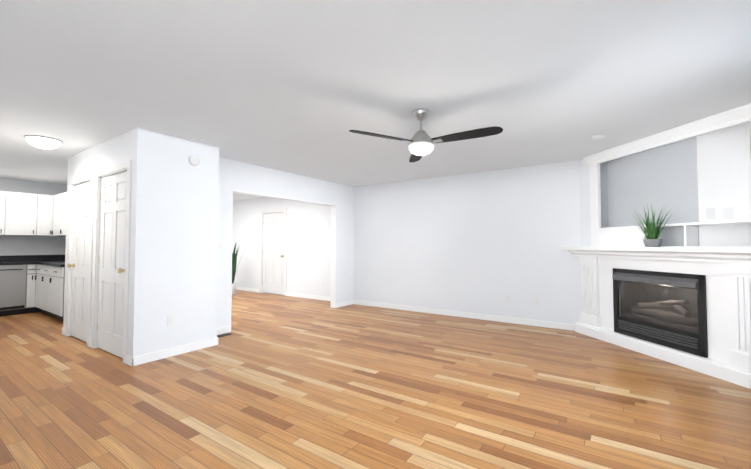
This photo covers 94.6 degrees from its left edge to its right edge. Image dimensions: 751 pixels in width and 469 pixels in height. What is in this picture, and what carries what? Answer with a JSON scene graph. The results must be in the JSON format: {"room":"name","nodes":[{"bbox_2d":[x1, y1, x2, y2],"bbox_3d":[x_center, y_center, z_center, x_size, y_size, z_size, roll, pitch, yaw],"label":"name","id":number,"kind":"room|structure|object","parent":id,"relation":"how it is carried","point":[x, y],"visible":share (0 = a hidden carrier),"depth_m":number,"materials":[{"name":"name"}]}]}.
{"room":"living room","nodes":[
{"label":"living room","id":0,"kind":"room"},
{"bbox_2d":[0,178,66,255],"bbox_3d":[-5.935,0.240,7.755,0.150,2.440,5.330,-1,-2,34],"label":"wall","id":1,"kind":"structure","parent":0,"point":[31,245],"depth_m":6.66,"materials":[{"name":"paint"}]},
{"bbox_2d":[0,191,7,234],"bbox_3d":[-6.806,-0.383,6.055,0.343,0.780,0.410,-1,-2,34],"label":"upper cabinet","id":2,"kind":"object","parent":1,"relation":"attached to","point":[3,194],"depth_m":6.12,"materials":[{"name":"white wood"}]},
{"bbox_2d":[8,191,39,234],"bbox_3d":[-6.575,-0.372,6.393,0.343,0.780,0.410,-1,-2,34],"label":"upper cabinet","id":3,"kind":"object","parent":1,"relation":"attached to","point":[23,208],"depth_m":6.32,"materials":[{"name":"white wood"}]},
{"bbox_2d":[0,255,64,262],"bbox_3d":[-6.787,0.442,6.344,0.020,0.110,1.802,-1,-2,34],"label":"backsplash","id":4,"kind":"structure","parent":1,"relation":"attached to","point":[13,258],"depth_m":6.52,"materials":[{"name":"black stone"}]},
{"bbox_2d":[36,195,51,234],"bbox_3d":[-6.394,-0.364,6.658,0.343,0.780,0.232,-1,-2,34],"label":"upper cabinet","id":5,"kind":"object","parent":1,"relation":"attached to","point":[45,200],"depth_m":6.56,"materials":[{"name":"white wood"}]},
{"bbox_2d":[52,194,59,234],"bbox_3d":[-5.894,-0.364,6.642,0.546,0.780,0.343,-1,-2,34],"label":"upper cabinet","id":6,"kind":"object","parent":1,"relation":"attached to","point":[55,198],"depth_m":6.51,"materials":[{"name":"white wood"}]},
{"bbox_2d":[60,192,66,234],"bbox_3d":[-5.458,-0.374,6.344,0.510,0.780,0.343,-1,-2,34],"label":"upper cabinet","id":7,"kind":"object","parent":1,"relation":"attached to","point":[63,196],"depth_m":6.27,"materials":[{"name":"white wood"}]},
{"bbox_2d":[63,127,154,356],"bbox_3d":[-3.339,0.131,4.218,2.230,2.440,0.120,-1,-2,34],"label":"wall","id":8,"kind":"structure","parent":0,"point":[137,144],"depth_m":3.62,"materials":[{"name":"paint"}]},
{"bbox_2d":[67,181,90,341],"bbox_3d":[-3.799,0.337,4.459,0.731,2.018,0.105,-1,-2,34],"label":"closet door","id":9,"kind":"structure","parent":8,"relation":"in","point":[79,309],"depth_m":4.50,"materials":[{"name":"white wood"}]},
{"bbox_2d":[65,172,94,346],"bbox_3d":[-3.777,0.300,4.503,0.900,2.120,0.136,-1,-2,34],"label":"door frame","id":10,"kind":"structure","parent":8,"relation":"attached to","point":[81,179],"depth_m":4.64,"materials":[{"name":"white wood"}]},
{"bbox_2d":[91,159,131,363],"bbox_3d":[-2.943,0.282,3.933,1.000,2.120,0.136,-1,-2,34],"label":"door frame","id":11,"kind":"structure","parent":8,"relation":"attached to","point":[100,174],"depth_m":4.09,"materials":[{"name":"white wood"}]},
{"bbox_2d":[97,171,126,357],"bbox_3d":[-2.975,0.320,3.895,0.831,2.018,0.105,-1,-2,34],"label":"closet door","id":12,"kind":"structure","parent":8,"relation":"in","point":[110,323],"depth_m":3.92,"materials":[{"name":"white wood"}]},
{"bbox_2d":[151,131,210,352],"bbox_3d":[-2.265,0.122,3.937,0.140,2.440,0.630,-1,-2,34],"label":"wall","id":13,"kind":"structure","parent":0,"point":[173,266],"depth_m":3.89,"materials":[{"name":"paint"}]},
{"bbox_2d":[168,315,174,326],"bbox_3d":[-2.246,0.948,3.808,0.008,0.115,0.072,-1,-2,34],"label":"outlet","id":14,"kind":"object","parent":13,"relation":"attached to","point":[171,320],"visible":1,"depth_m":3.81,"materials":[{"name":"white plastic"}]},
{"bbox_2d":[130,337,217,365],"bbox_3d":[-2.193,1.295,3.870,0.013,0.090,0.926,-1,-2,34],"label":"baseboard","id":15,"kind":"structure","parent":13,"relation":"attached to","point":[149,357],"depth_m":3.80,"materials":[{"name":"white wood"}]},
{"bbox_2d":[189,155,199,165],"bbox_3d":[-2.110,-0.865,4.038,0.035,0.120,0.120,-1,-2,34],"label":"smoke detector","id":16,"kind":"object","parent":13,"relation":"attached to","point":[194,160],"visible":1,"depth_m":4.02,"materials":[{"name":"white plastic"}]},
{"bbox_2d":[207,145,219,339],"bbox_3d":[-4.116,0.176,5.694,5.180,2.440,0.120,-1,-2,34],"label":"wall","id":17,"kind":"structure","parent":0,"point":[213,195],"depth_m":4.23,"materials":[{"name":"paint"}]},
{"bbox_2d":[217,157,353,327],"bbox_3d":[-1.431,0.183,5.917,0.120,2.440,3.280,-1,-2,34],"label":"wall","id":18,"kind":"structure","parent":0,"point":[241,176],"depth_m":5.64,"materials":[{"name":"paint"}]},
{"bbox_2d":[217,326,229,334],"bbox_3d":[-2.175,1.321,4.702,0.043,0.090,0.453,-1,-2,34],"label":"baseboard","id":19,"kind":"structure","parent":18,"relation":"attached to","point":[222,330],"depth_m":4.78,"materials":[{"name":"white wood"}]},
{"bbox_2d":[230,190,335,331],"bbox_3d":[-1.460,0.397,5.869,0.128,2.010,2.260,-1,-2,34],"label":"trim","id":20,"kind":"structure","parent":18,"relation":"attached to","point":[333,262],"depth_m":6.74,"materials":[{"name":"white wood"}]},
{"bbox_2d":[336,300,353,307],"bbox_3d":[-0.630,1.391,6.959,0.043,0.090,0.553,-1,-2,34],"label":"baseboard","id":21,"kind":"structure","parent":18,"relation":"attached to","point":[341,304],"depth_m":6.94,"materials":[{"name":"white wood"}]},
{"bbox_2d":[0,290,750,468],"bbox_3d":[-1.940,1.403,4.275,10.630,0.100,6.800,-1,-2,34],"label":"floor","id":22,"kind":"structure","parent":0,"point":[276,381],"depth_m":2.72,"materials":[{"name":"brown wood"}]},
{"bbox_2d":[0,263,27,315],"bbox_3d":[-6.616,0.968,6.061,0.603,0.880,0.597,-1,-2,34],"label":"dishwasher","id":23,"kind":"object","parent":22,"relation":"on","point":[13,280],"depth_m":6.03,"materials":[{"name":"silver metal"}]},
{"bbox_2d":[0,259,59,266],"bbox_3d":[-6.540,0.512,6.172,0.620,0.040,1.802,-1,-2,34],"label":"countertop","id":24,"kind":"structure","parent":23,"relation":"on","point":[25,260],"depth_m":6.39,"materials":[{"name":"black stone"}]},
{"bbox_2d":[32,263,39,312],"bbox_3d":[-5.782,0.978,6.366,0.436,0.880,0.603,-1,-2,34],"label":"base cabinet","id":25,"kind":"object","parent":22,"relation":"on","point":[35,302],"depth_m":6.17,"materials":[{"name":"white wood"}]},
{"bbox_2d":[40,267,47,314],"bbox_3d":[-5.412,0.970,6.113,0.460,0.880,0.603,-1,-2,34],"label":"base cabinet","id":26,"kind":"object","parent":22,"relation":"on","point":[43,270],"depth_m":5.95,"materials":[{"name":"white wood"}]},
{"bbox_2d":[48,267,64,320],"bbox_3d":[-4.975,0.961,5.814,0.600,0.880,0.603,-1,-2,34],"label":"base cabinet","id":27,"kind":"object","parent":22,"relation":"on","point":[56,275],"depth_m":5.56,"materials":[{"name":"white wood"}]},
{"bbox_2d":[40,259,64,266],"bbox_3d":[-5.341,0.508,6.068,1.476,0.040,0.620,-1,-2,34],"label":"countertop","id":28,"kind":"structure","parent":27,"relation":"on","point":[62,261],"depth_m":5.73,"materials":[{"name":"stone"}]},
{"bbox_2d":[217,333,231,337],"bbox_3d":[-2.084,1.360,4.642,0.110,0.008,0.300,-1,-2,34],"label":"floor vent","id":29,"kind":"object","parent":22,"relation":"in","point":[223,335],"visible":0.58,"depth_m":4.66,"materials":[{"name":"grey metal"}]},
{"bbox_2d":[232,243,242,294],"bbox_3d":[-3.642,0.838,8.681,0.639,1.304,0.625,-1,-2,34],"label":"plant","id":30,"kind":"object","parent":22,"relation":"on","point":[234,262],"visible":0.5,"depth_m":8.58,"materials":[{"name":"green plant"}]},
{"bbox_2d":[560,103,750,388],"bbox_3d":[2.934,0.121,3.851,1.755,2.437,1.756,-1,-2,34],"label":"fireplace","id":31,"kind":"object","parent":22,"relation":"on","point":[666,252],"visible":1,"depth_m":3.70,"materials":[{"name":"white wood"}]},
{"bbox_2d":[631,204,671,246],"bbox_3d":[3.077,-0.105,3.842,0.551,0.483,0.559,-1,-2,34],"label":"plant","id":32,"kind":"object","parent":31,"relation":"on","point":[656,231],"depth_m":3.88,"materials":[{"name":"green plant"}]},
{"bbox_2d":[0,0,750,201],"bbox_3d":[-1.940,-1.136,4.354,10.630,0.100,6.800,-1,-2,34],"label":"ceiling","id":33,"kind":"structure","parent":0,"point":[301,87],"depth_m":2.52,"materials":[{"name":"paint"}]},
{"bbox_2d":[24,135,62,148],"bbox_3d":[-3.818,-1.043,3.988,0.320,0.102,0.320,-1,-2,34],"label":"light","id":34,"kind":"object","parent":33,"relation":"attached to","point":[43,142],"visible":1,"depth_m":3.91,"materials":[{"name":"white glass"}]},
{"bbox_2d":[349,109,502,161],"bbox_3d":[0.530,-0.928,3.061,1.128,0.390,1.250,-1,-2,34],"label":"fan","id":35,"kind":"object","parent":33,"relation":"hanging from","point":[421,143],"visible":1,"depth_m":3.05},
{"bbox_2d":[592,134,605,139],"bbox_3d":[2.488,-1.083,3.856,0.124,0.031,0.124,-1,-2,34],"label":"detector","id":36,"kind":"object","parent":33,"relation":"attached to","point":[598,137],"visible":1,"depth_m":3.82,"materials":[{"name":"white plastic"}]},
{"bbox_2d":[232,160,620,323],"bbox_3d":[-0.063,0.219,7.058,10.630,2.440,0.150,-1,-2,34],"label":"wall","id":37,"kind":"structure","parent":0,"point":[486,242],"depth_m":5.98,"materials":[{"name":"paint"}]},
{"bbox_2d":[236,287,258,292],"bbox_3d":[-3.670,1.467,9.389,1.640,0.090,0.013,-1,-2,34],"label":"baseboard","id":38,"kind":"structure","parent":37,"relation":"attached to","point":[237,288],"depth_m":9.19,"materials":[{"name":"white wood"}]},
{"bbox_2d":[259,208,286,295],"bbox_3d":[-2.539,0.431,8.718,1.020,2.120,0.136,-1,-2,34],"label":"door frame","id":39,"kind":"structure","parent":37,"relation":"attached to","point":[262,212],"depth_m":8.81,"materials":[{"name":"white wood"}]},
{"bbox_2d":[262,212,284,294],"bbox_3d":[-2.571,0.468,8.681,0.851,2.018,0.105,-1,-2,34],"label":"room door","id":40,"kind":"structure","parent":37,"relation":"in","point":[273,254],"depth_m":8.69,"materials":[{"name":"white wood"}]},
{"bbox_2d":[286,292,329,300],"bbox_3d":[-1.355,1.418,7.807,1.930,0.090,0.013,-1,-2,34],"label":"baseboard","id":41,"kind":"structure","parent":37,"relation":"attached to","point":[316,297],"depth_m":7.92,"materials":[{"name":"white wood"}]},
{"bbox_2d":[354,300,574,330],"bbox_3d":[1.229,1.363,6.040,4.090,0.090,0.013,-1,-2,34],"label":"baseboard","id":42,"kind":"structure","parent":37,"relation":"attached to","point":[564,326],"depth_m":5.75,"materials":[{"name":"white wood"}]},
{"bbox_2d":[506,295,510,301],"bbox_3d":[2.092,1.010,5.462,0.072,0.115,0.008,-1,-2,34],"label":"electrical outlet","id":43,"kind":"object","parent":37,"relation":"attached to","point":[508,298],"visible":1,"depth_m":5.46,"materials":[{"name":"white plastic"}]},
{"bbox_2d":[534,297,539,304],"bbox_3d":[2.439,1.002,5.225,0.072,0.115,0.008,-1,-2,34],"label":"electrical outlet","id":44,"kind":"object","parent":37,"relation":"attached to","point":[537,300],"visible":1,"depth_m":5.22,"materials":[{"name":"white plastic"}]}
]}

